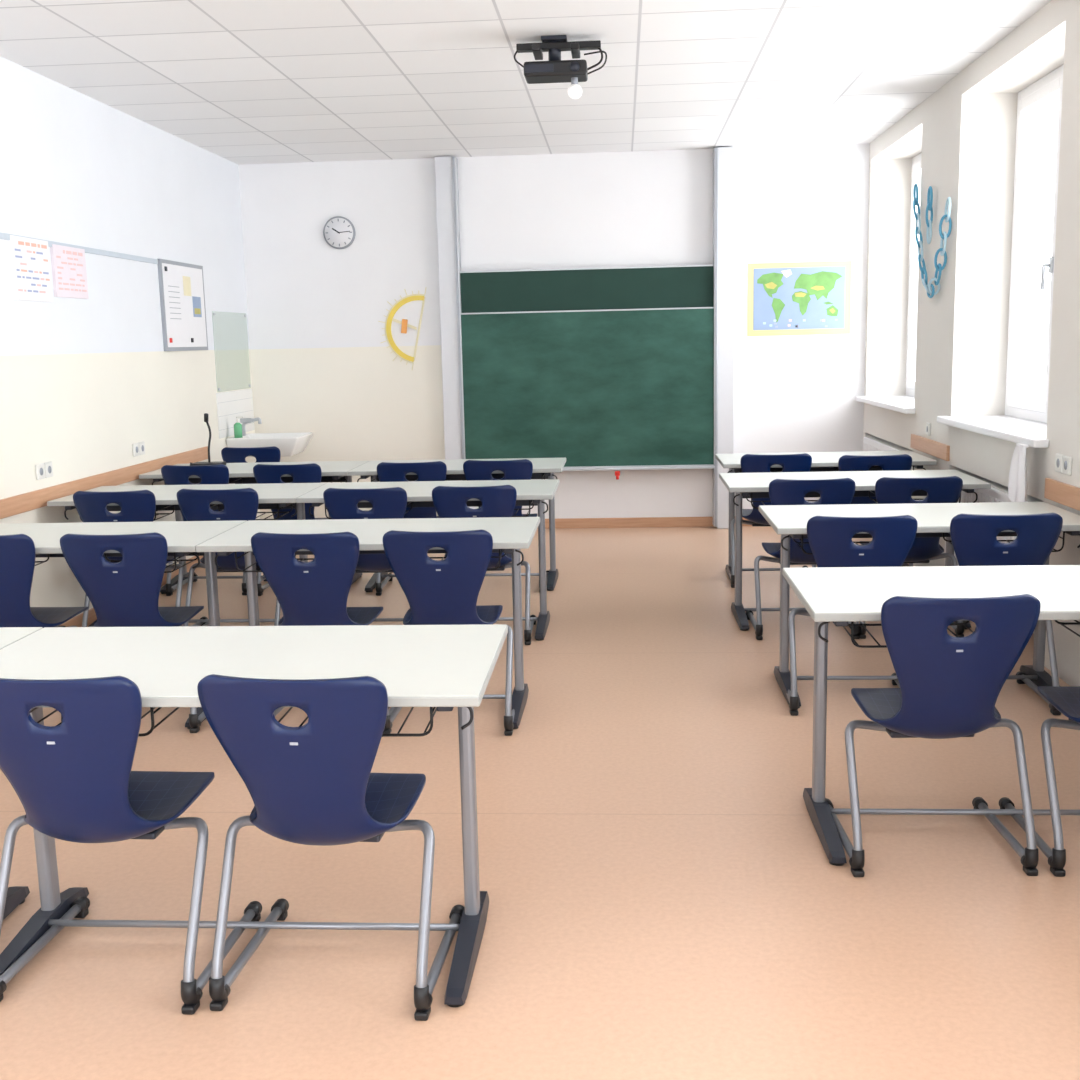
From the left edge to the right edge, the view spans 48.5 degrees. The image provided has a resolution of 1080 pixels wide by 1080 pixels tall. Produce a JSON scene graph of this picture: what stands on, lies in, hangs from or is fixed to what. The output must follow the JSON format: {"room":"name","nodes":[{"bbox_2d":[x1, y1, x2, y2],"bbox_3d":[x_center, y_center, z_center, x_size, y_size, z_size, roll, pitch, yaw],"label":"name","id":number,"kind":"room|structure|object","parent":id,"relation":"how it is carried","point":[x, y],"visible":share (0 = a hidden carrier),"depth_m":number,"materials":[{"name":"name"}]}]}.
{"room":"classroom","nodes":[
{"label":"classroom","id":0,"kind":"room"},
{"bbox_2d":[0,56,259,615],"bbox_3d":[-2.800,-0.599,4.245,0.200,2.919,11.380,-1,9,4],"label":"wall","id":1,"kind":"structure","parent":0,"point":[83,381],"depth_m":6.86,"materials":[{"name":"paint"}]},
{"bbox_2d":[8,235,52,301],"bbox_3d":[-2.574,-1.367,6.057,0.017,0.310,0.390,-1,9,4],"label":"poster","id":2,"kind":"object","parent":1,"relation":"attached to","point":[29,260],"visible":1,"depth_m":6.03,"materials":[{"name":"paper"}]},
{"bbox_2d":[35,463,44,479],"bbox_3d":[-2.559,-0.350,6.131,0.014,0.080,0.080,-1,9,4],"label":"power socket","id":3,"kind":"object","parent":1,"relation":"attached to","point":[39,468],"visible":1,"depth_m":6.12,"materials":[{"name":"white plastic"}]},
{"bbox_2d":[44,461,52,477],"bbox_3d":[-2.553,-0.365,6.219,0.014,0.080,0.080,-1,9,4],"label":"power socket","id":4,"kind":"object","parent":1,"relation":"attached to","point":[48,467],"visible":1,"depth_m":6.21,"materials":[{"name":"white plastic"}]},
{"bbox_2d":[50,244,88,298],"bbox_3d":[-2.545,-1.449,6.484,0.017,0.270,0.380,-1,9,4],"label":"poster","id":5,"kind":"object","parent":1,"relation":"attached to","point":[68,264],"visible":1,"depth_m":6.46,"materials":[{"name":"pink paper"}]},
{"bbox_2d":[0,232,157,263],"bbox_3d":[-2.776,-1.022,3.126,0.012,0.030,9.320,-1,9,4],"label":"trim","id":6,"kind":"structure","parent":1,"relation":"attached to","point":[5,236],"depth_m":6.87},
{"bbox_2d":[0,446,207,518],"bbox_3d":[-2.721,0.198,3.683,0.018,0.090,10.020,-1,9,4],"label":"trim","id":7,"kind":"structure","parent":1,"relation":"attached to","point":[14,505],"depth_m":6.70,"materials":[{"name":"brown wood"}]},
{"bbox_2d":[59,556,202,626],"bbox_3d":[-2.667,0.818,4.363,0.018,0.080,11.160,-1,9,4],"label":"baseboard","id":8,"kind":"structure","parent":1,"relation":"attached to","point":[77,620],"depth_m":6.69,"materials":[{"name":"brown wood"}]},
{"bbox_2d":[132,443,139,456],"bbox_3d":[-2.477,-0.554,7.341,0.014,0.080,0.080,-1,9,4],"label":"power socket","id":9,"kind":"object","parent":1,"relation":"attached to","point":[135,446],"visible":1,"depth_m":7.32,"materials":[{"name":"white plastic"}]},
{"bbox_2d":[139,441,144,454],"bbox_3d":[-2.471,-0.569,7.429,0.014,0.080,0.080,-1,9,4],"label":"power socket","id":10,"kind":"object","parent":1,"relation":"attached to","point":[141,444],"visible":1,"depth_m":7.42,"materials":[{"name":"white plastic"}]},
{"bbox_2d":[157,259,207,350],"bbox_3d":[-2.423,-1.590,8.169,0.030,0.590,0.800,-1,9,4],"label":"whiteboard","id":11,"kind":"object","parent":1,"relation":"attached to","point":[181,285],"visible":1,"depth_m":8.11,"materials":[{"name":"metal"}]},
{"bbox_2d":[212,311,250,391],"bbox_3d":[-2.359,-1.448,9.195,0.012,0.590,0.800,-1,9,4],"label":"wall mirror","id":12,"kind":"object","parent":1,"relation":"attached to","point":[230,333],"visible":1,"depth_m":9.16,"materials":[{"name":"clear glass"}]},
{"bbox_2d":[216,388,254,438],"bbox_3d":[-2.351,-0.987,9.272,0.006,0.335,0.860,-1,9,4],"label":"tile backsplash","id":13,"kind":"structure","parent":1,"relation":"attached to","point":[231,405],"depth_m":9.18,"materials":[{"name":"tile"}]},
{"bbox_2d":[226,418,312,456],"bbox_3d":[-2.076,-0.680,9.254,0.559,0.535,0.490,-1,9,4],"label":"basin","id":14,"kind":"object","parent":1,"relation":"attached to","point":[289,444],"visible":0.66,"depth_m":9.04,"materials":[{"name":"ceramic"}]},
{"bbox_2d":[234,416,243,437],"bbox_3d":[-2.269,-0.851,9.035,0.080,0.159,0.060,-1,9,4],"label":"soap bottle","id":15,"kind":"object","parent":14,"relation":"in","point":[237,426],"visible":1,"depth_m":9.02,"materials":[{"name":"green plastic"}]},
{"bbox_2d":[0,0,1050,164],"bbox_3d":[-0.154,-2.118,3.811,5.574,0.100,11.380,-1,9,4],"label":"ceiling","id":16,"kind":"structure","parent":0,"point":[241,82],"depth_m":6.25,"materials":[{"name":"tile"}]},
{"bbox_2d":[514,35,606,98],"bbox_3d":[0.097,-2.235,5.680,0.444,0.294,0.230,-1,9,4],"label":"ceiling projector","id":17,"kind":"object","parent":16,"relation":"hanging from","point":[554,70],"depth_m":5.64,"materials":[{"name":"black plastic"}]},
{"bbox_2d":[0,526,1079,1079],"bbox_3d":[-0.086,0.860,4.307,5.574,0.100,11.380,-1,9,4],"label":"floor","id":18,"kind":"structure","parent":0,"point":[667,901],"depth_m":3.31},
{"bbox_2d":[0,627,41,919],"bbox_3d":[-2.032,0.673,3.102,1.290,0.752,0.660,-1,9,4],"label":"school desk","id":19,"kind":"object","parent":18,"relation":"on","point":[16,895],"visible":0.77,"depth_m":3.26,"materials":[{"name":"laminate"}]},
{"bbox_2d":[0,534,88,721],"bbox_3d":[-2.122,0.338,4.930,0.519,0.817,0.563,0,9,6],"label":"chair","id":20,"kind":"object","parent":18,"relation":"on","point":[17,551],"visible":0.52,"depth_m":4.68,"materials":[{"name":"blue plastic"}]},
{"bbox_2d":[0,520,246,728],"bbox_3d":[-1.944,0.346,5.058,1.290,0.752,0.660,-1,9,4],"label":"school desk","id":21,"kind":"object","parent":18,"relation":"on","point":[182,537],"visible":0.47,"depth_m":5.04,"materials":[{"name":"laminate"}]},
{"bbox_2d":[0,676,261,1014],"bbox_3d":[-1.033,0.652,2.893,0.519,0.817,0.563,0,9,6],"label":"chair","id":22,"kind":"object","parent":18,"relation":"on","point":[73,780],"visible":0.98,"depth_m":2.67,"materials":[{"name":"blue plastic"}]},
{"bbox_2d":[60,532,205,732],"bbox_3d":[-1.611,0.334,4.884,0.519,0.817,0.563,-1,9,3],"label":"chair","id":23,"kind":"object","parent":18,"relation":"on","point":[124,593],"visible":0.67,"depth_m":4.62,"materials":[{"name":"blue plastic"}]},
{"bbox_2d":[73,490,207,626],"bbox_3d":[-2.105,0.114,6.275,0.519,0.817,0.563,-1,9,3],"label":"chair","id":24,"kind":"object","parent":18,"relation":"on","point":[139,505],"visible":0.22,"depth_m":5.97,"materials":[{"name":"blue plastic"}]},
{"bbox_2d":[47,483,325,626],"bbox_3d":[-1.839,0.113,6.441,1.290,0.752,0.660,-1,9,4],"label":"school desk","id":25,"kind":"object","parent":18,"relation":"on","point":[278,496],"visible":0.42,"depth_m":6.42,"materials":[{"name":"laminate"}]},
{"bbox_2d":[161,464,266,595],"bbox_3d":[-2.048,-0.092,7.502,0.519,0.817,0.563,-1,9,4],"label":"chair","id":26,"kind":"object","parent":18,"relation":"on","point":[219,473],"visible":0.34,"depth_m":7.19,"materials":[{"name":"blue plastic"}]},
{"bbox_2d":[177,488,280,625],"bbox_3d":[-1.575,0.104,6.259,0.519,0.817,0.563,0,9,5],"label":"chair","id":27,"kind":"object","parent":18,"relation":"on","point":[239,504],"visible":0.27,"depth_m":5.96,"materials":[{"name":"blue plastic"}]},
{"bbox_2d":[0,624,507,1006],"bbox_3d":[-0.744,0.659,3.010,1.290,0.752,0.660,-1,9,4],"label":"school desk","id":28,"kind":"object","parent":18,"relation":"on","point":[440,667],"visible":0.77,"depth_m":2.99,"materials":[{"name":"laminate"}]},
{"bbox_2d":[139,461,368,593],"bbox_3d":[-1.775,-0.089,7.644,1.290,0.752,0.660,-1,9,4],"label":"school desk","id":29,"kind":"object","parent":18,"relation":"on","point":[332,471],"visible":0.27,"depth_m":7.63,"materials":[{"name":"laminate"}]},
{"bbox_2d":[190,413,225,465],"bbox_3d":[-2.160,-0.644,7.711,0.224,0.341,0.140,-1,9,4],"label":"camera","id":30,"kind":"object","parent":29,"relation":"on","point":[209,462],"visible":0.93,"depth_m":7.71,"materials":[{"name":"black plastic"}]},
{"bbox_2d":[221,446,295,557],"bbox_3d":[-2.015,-0.291,8.695,0.519,0.817,0.563,-1,9,1],"label":"chair","id":31,"kind":"object","parent":18,"relation":"on","point":[262,454],"visible":0.1,"depth_m":8.38,"materials":[{"name":"blue plastic"}]},
{"bbox_2d":[253,463,355,595],"bbox_3d":[-1.473,-0.093,7.430,0.519,0.817,0.563,0,9,6],"label":"chair","id":32,"kind":"object","parent":18,"relation":"on","point":[263,473],"visible":0.27,"depth_m":7.12,"materials":[{"name":"blue plastic"}]},
{"bbox_2d":[251,532,394,736],"bbox_3d":[-0.851,0.330,4.799,0.519,0.817,0.563,0,9,6],"label":"chair","id":33,"kind":"object","parent":18,"relation":"on","point":[315,592],"visible":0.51,"depth_m":4.53,"materials":[{"name":"blue plastic"}]},
{"bbox_2d":[197,674,463,1020],"bbox_3d":[-0.491,0.647,2.850,0.519,0.817,0.563,0,10,7],"label":"chair","id":34,"kind":"object","parent":18,"relation":"on","point":[312,783],"visible":0.98,"depth_m":2.61,"materials":[{"name":"blue plastic"}]},
{"bbox_2d":[323,487,406,572],"bbox_3d":[-0.825,0.104,6.154,0.519,0.817,0.563,0,9,5],"label":"chair","id":35,"kind":"object","parent":18,"relation":"on","point":[387,503],"visible":0.27,"depth_m":5.85,"materials":[{"name":"blue plastic"}]},
{"bbox_2d":[196,517,539,729],"bbox_3d":[-0.656,0.332,4.965,1.290,0.752,0.660,-1,9,4],"label":"school desk","id":36,"kind":"object","parent":18,"relation":"on","point":[511,535],"visible":0.66,"depth_m":4.96,"materials":[{"name":"laminate"}]},
{"bbox_2d":[375,461,446,595],"bbox_3d":[-0.742,-0.102,7.379,0.519,0.817,0.563,-1,9,2],"label":"chair","id":37,"kind":"object","parent":18,"relation":"on","point":[436,470],"visible":0.34,"depth_m":7.07,"materials":[{"name":"blue plastic"}]},
{"bbox_2d":[296,479,558,640],"bbox_3d":[-0.551,0.099,6.349,1.290,0.752,0.660,-1,9,4],"label":"school desk","id":38,"kind":"object","parent":18,"relation":"on","point":[532,493],"visible":0.52,"depth_m":6.34,"materials":[{"name":"laminate"}]},
{"bbox_2d":[383,529,514,735],"bbox_3d":[-0.354,0.323,4.775,0.519,0.817,0.563,0,9,5],"label":"chair","id":39,"kind":"object","parent":18,"relation":"on","point":[445,591],"visible":0.68,"depth_m":4.51,"materials":[{"name":"blue plastic"}]},
{"bbox_2d":[347,458,565,591],"bbox_3d":[-0.486,-0.103,7.551,1.290,0.752,0.660,-1,9,4],"label":"school desk","id":40,"kind":"object","parent":18,"relation":"on","point":[543,468],"visible":0.47,"depth_m":7.54,"materials":[{"name":"laminate"}]},
{"bbox_2d":[432,485,535,644],"bbox_3d":[-0.300,0.095,6.139,0.519,0.817,0.563,-1,9,3],"label":"chair","id":41,"kind":"object","parent":18,"relation":"on","point":[448,501],"visible":0.42,"depth_m":5.84,"materials":[{"name":"blue plastic"}]},
{"bbox_2d":[463,459,548,591],"bbox_3d":[-0.219,-0.115,7.385,0.519,0.817,0.563,0,9,5],"label":"chair","id":42,"kind":"object","parent":18,"relation":"on","point":[522,469],"visible":0.21,"depth_m":7.07,"materials":[{"name":"blue plastic"}]},
{"bbox_2d":[726,453,815,587],"bbox_3d":[1.422,-0.147,7.355,0.519,0.817,0.563,0,9,6],"label":"chair","id":43,"kind":"object","parent":18,"relation":"on","point":[750,463],"visible":0.41,"depth_m":7.06,"materials":[{"name":"blue plastic"}]},
{"bbox_2d":[746,478,859,639],"bbox_3d":[1.341,0.062,6.109,0.519,0.817,0.563,-1,9,4],"label":"chair","id":44,"kind":"object","parent":18,"relation":"on","point":[841,490],"visible":0.56,"depth_m":5.82,"materials":[{"name":"blue plastic"}]},
{"bbox_2d":[715,451,936,580],"bbox_3d":[1.748,-0.143,7.486,1.250,0.752,0.660,-1,9,4],"label":"school desk","id":45,"kind":"object","parent":18,"relation":"on","point":[821,461],"visible":0.29,"depth_m":7.50,"materials":[{"name":"laminate"}]},
{"bbox_2d":[786,515,917,715],"bbox_3d":[1.267,0.266,4.894,0.519,0.817,0.563,0,9,6],"label":"chair","id":46,"kind":"object","parent":18,"relation":"on","point":[831,544],"visible":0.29,"depth_m":4.60,"materials":[{"name":"blue plastic"}]},
{"bbox_2d":[719,470,990,630],"bbox_3d":[1.628,0.044,6.375,1.290,0.752,0.660,-1,9,4],"label":"school desk","id":47,"kind":"object","parent":18,"relation":"on","point":[744,485],"visible":0.56,"depth_m":6.40,"materials":[{"name":"laminate"}]},
{"bbox_2d":[838,454,912,566],"bbox_3d":[1.950,-0.129,7.171,0.519,0.817,0.563,-1,9,5],"label":"chair","id":48,"kind":"object","parent":18,"relation":"on","point":[903,461],"visible":0.13,"depth_m":6.85,"materials":[{"name":"blue plastic"}]},
{"bbox_2d":[863,436,912,496],"bbox_3d":[2.535,-0.336,8.644,0.140,0.716,1.440,-1,9,4],"label":"radiator","id":49,"kind":"object","parent":18,"relation":"on","point":[870,443],"visible":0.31,"depth_m":8.79,"materials":[{"name":"white metal"}]},
{"bbox_2d":[859,476,963,638],"bbox_3d":[1.850,0.055,6.084,0.519,0.817,0.563,-1,9,3],"label":"chair","id":50,"kind":"object","parent":18,"relation":"on","point":[888,490],"visible":0.51,"depth_m":5.78,"materials":[{"name":"blue plastic"}]},
{"bbox_2d":[759,502,1079,707],"bbox_3d":[1.591,0.263,5.069,1.250,0.752,0.660,-1,9,4],"label":"school desk","id":51,"kind":"object","parent":18,"relation":"on","point":[933,519],"visible":0.64,"depth_m":5.10,"materials":[{"name":"laminate"}]},
{"bbox_2d":[782,565,1079,865],"bbox_3d":[1.424,0.508,3.617,1.290,0.752,0.660,-1,9,4],"label":"school desk","id":52,"kind":"object","parent":18,"relation":"on","point":[837,595],"visible":0.8,"depth_m":3.65,"materials":[{"name":"laminate"}]},
{"bbox_2d":[826,594,1040,876],"bbox_3d":[1.130,0.506,3.474,0.519,0.817,0.563,-1,9,2],"label":"chair","id":53,"kind":"object","parent":18,"relation":"on","point":[950,686],"visible":0.91,"depth_m":3.23,"materials":[{"name":"blue plastic"}]},
{"bbox_2d":[945,470,1042,565],"bbox_3d":[2.373,0.067,6.243,0.140,0.716,1.460,-1,9,4],"label":"radiator","id":54,"kind":"object","parent":18,"relation":"on","point":[998,492],"visible":0.15,"depth_m":6.14,"materials":[{"name":"white metal"}]},
{"bbox_2d":[950,513,1062,714],"bbox_3d":[1.805,0.258,4.867,0.519,0.817,0.563,-1,9,5],"label":"chair","id":55,"kind":"object","parent":18,"relation":"on","point":[973,536],"visible":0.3,"depth_m":4.57,"materials":[{"name":"blue plastic"}]},
{"bbox_2d":[999,686,1079,876],"bbox_3d":[1.685,0.498,3.445,0.519,0.817,0.563,-1,9,3],"label":"chair","id":56,"kind":"object","parent":18,"relation":"on","point":[1066,699],"visible":0.94,"depth_m":3.42,"materials":[{"name":"blue plastic"}]},
{"bbox_2d":[238,143,869,518],"bbox_3d":[0.352,-1.554,9.553,5.374,2.919,0.200,-1,9,4],"label":"wall","id":57,"kind":"structure","parent":0,"point":[321,366],"depth_m":9.40,"materials":[{"name":"paint"}]},
{"bbox_2d":[323,216,355,248],"bbox_3d":[-1.578,-2.415,9.415,0.250,0.250,0.042,-1,9,4],"label":"wall clock","id":58,"kind":"object","parent":57,"relation":"attached to","point":[339,232],"visible":1,"depth_m":9.40,"materials":[{"name":"plastic"}]},
{"bbox_2d":[378,288,425,369],"bbox_3d":[-1.087,-1.673,9.517,0.394,0.647,0.022,-1,9,4],"label":"protractor","id":59,"kind":"object","parent":57,"relation":"attached to","point":[389,318],"visible":1,"depth_m":9.51,"materials":[{"name":"yellow plastic"}]},
{"bbox_2d":[434,147,734,528],"bbox_3d":[0.363,-1.518,9.364,2.280,2.909,0.179,-1,9,4],"label":"chalkboard","id":60,"kind":"object","parent":57,"relation":"attached to","point":[602,368],"visible":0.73,"depth_m":9.34,"materials":[{"name":"paint"}]},
{"bbox_2d":[537,517,751,528],"bbox_3d":[0.128,-0.133,9.696,4.834,0.080,0.018,-1,9,4],"label":"baseboard","id":61,"kind":"structure","parent":57,"relation":"attached to","point":[638,522],"depth_m":9.64,"materials":[{"name":"brown wood"}]},
{"bbox_2d":[747,261,851,335],"bbox_3d":[2.008,-1.870,9.283,0.790,0.555,0.010,-1,9,4],"label":"map poster","id":62,"kind":"object","parent":57,"relation":"attached to","point":[787,298],"visible":1,"depth_m":9.28,"materials":[{"name":"multicoloured paper"}]},
{"bbox_2d":[863,0,1079,685],"bbox_3d":[2.364,-0.641,3.787,0.420,2.919,11.180,-1,9,4],"label":"wall","id":63,"kind":"structure","parent":0,"point":[964,132],"depth_m":6.76,"materials":[{"name":"paint"}]},
{"bbox_2d":[856,153,921,413],"bbox_3d":[2.610,-1.843,8.381,0.440,1.808,1.650,-1,9,4],"label":"window","id":64,"kind":"structure","parent":63,"relation":"in","point":[902,404],"depth_m":9.00,"materials":[{"name":"white paint"}]},
{"bbox_2d":[926,422,930,435],"bbox_3d":[2.397,-0.685,7.396,0.014,0.080,0.080,-1,9,4],"label":"power socket","id":65,"kind":"object","parent":63,"relation":"attached to","point":[928,425],"visible":1,"depth_m":7.36,"materials":[{"name":"white plastic"}]},
{"bbox_2d":[913,184,951,297],"bbox_3d":[2.339,-1.816,7.189,0.059,0.721,0.860,-1,9,4],"label":"garland","id":66,"kind":"object","parent":63,"relation":"attached to","point":[944,236],"visible":1,"depth_m":7.17},
{"bbox_2d":[910,434,1079,510],"bbox_3d":[2.232,-0.170,4.963,0.018,0.090,5.780,-1,9,4],"label":"trim","id":67,"kind":"structure","parent":63,"relation":"attached to","point":[1065,494],"depth_m":5.29,"materials":[{"name":"brown wood"}]},
{"bbox_2d":[937,65,1063,447],"bbox_3d":[2.448,-1.440,5.980,0.440,1.808,1.670,-1,9,4],"label":"window","id":68,"kind":"structure","parent":63,"relation":"in","point":[1024,421],"depth_m":6.53,"materials":[{"name":"white paint"}]},
{"bbox_2d":[1008,443,1028,501],"bbox_3d":[2.180,-0.278,5.456,0.045,0.315,0.280,-1,9,4],"label":"cleaning cloth","id":69,"kind":"object","parent":68,"relation":"hanging from","point":[1017,484],"visible":0.95,"depth_m":5.43,"materials":[{"name":"fabric"}]},
{"bbox_2d":[1055,453,1063,472],"bbox_3d":[2.247,-0.333,5.178,0.014,0.080,0.080,-1,9,4],"label":"power socket","id":70,"kind":"object","parent":63,"relation":"attached to","point":[1059,457],"visible":1,"depth_m":5.16,"materials":[{"name":"white plastic"}]},
{"bbox_2d":[1062,455,1071,475],"bbox_3d":[2.241,-0.318,5.090,0.014,0.080,0.080,-1,9,4],"label":"power socket","id":71,"kind":"object","parent":63,"relation":"attached to","point":[1067,460],"visible":1,"depth_m":5.07,"materials":[{"name":"white plastic"}]}
]}

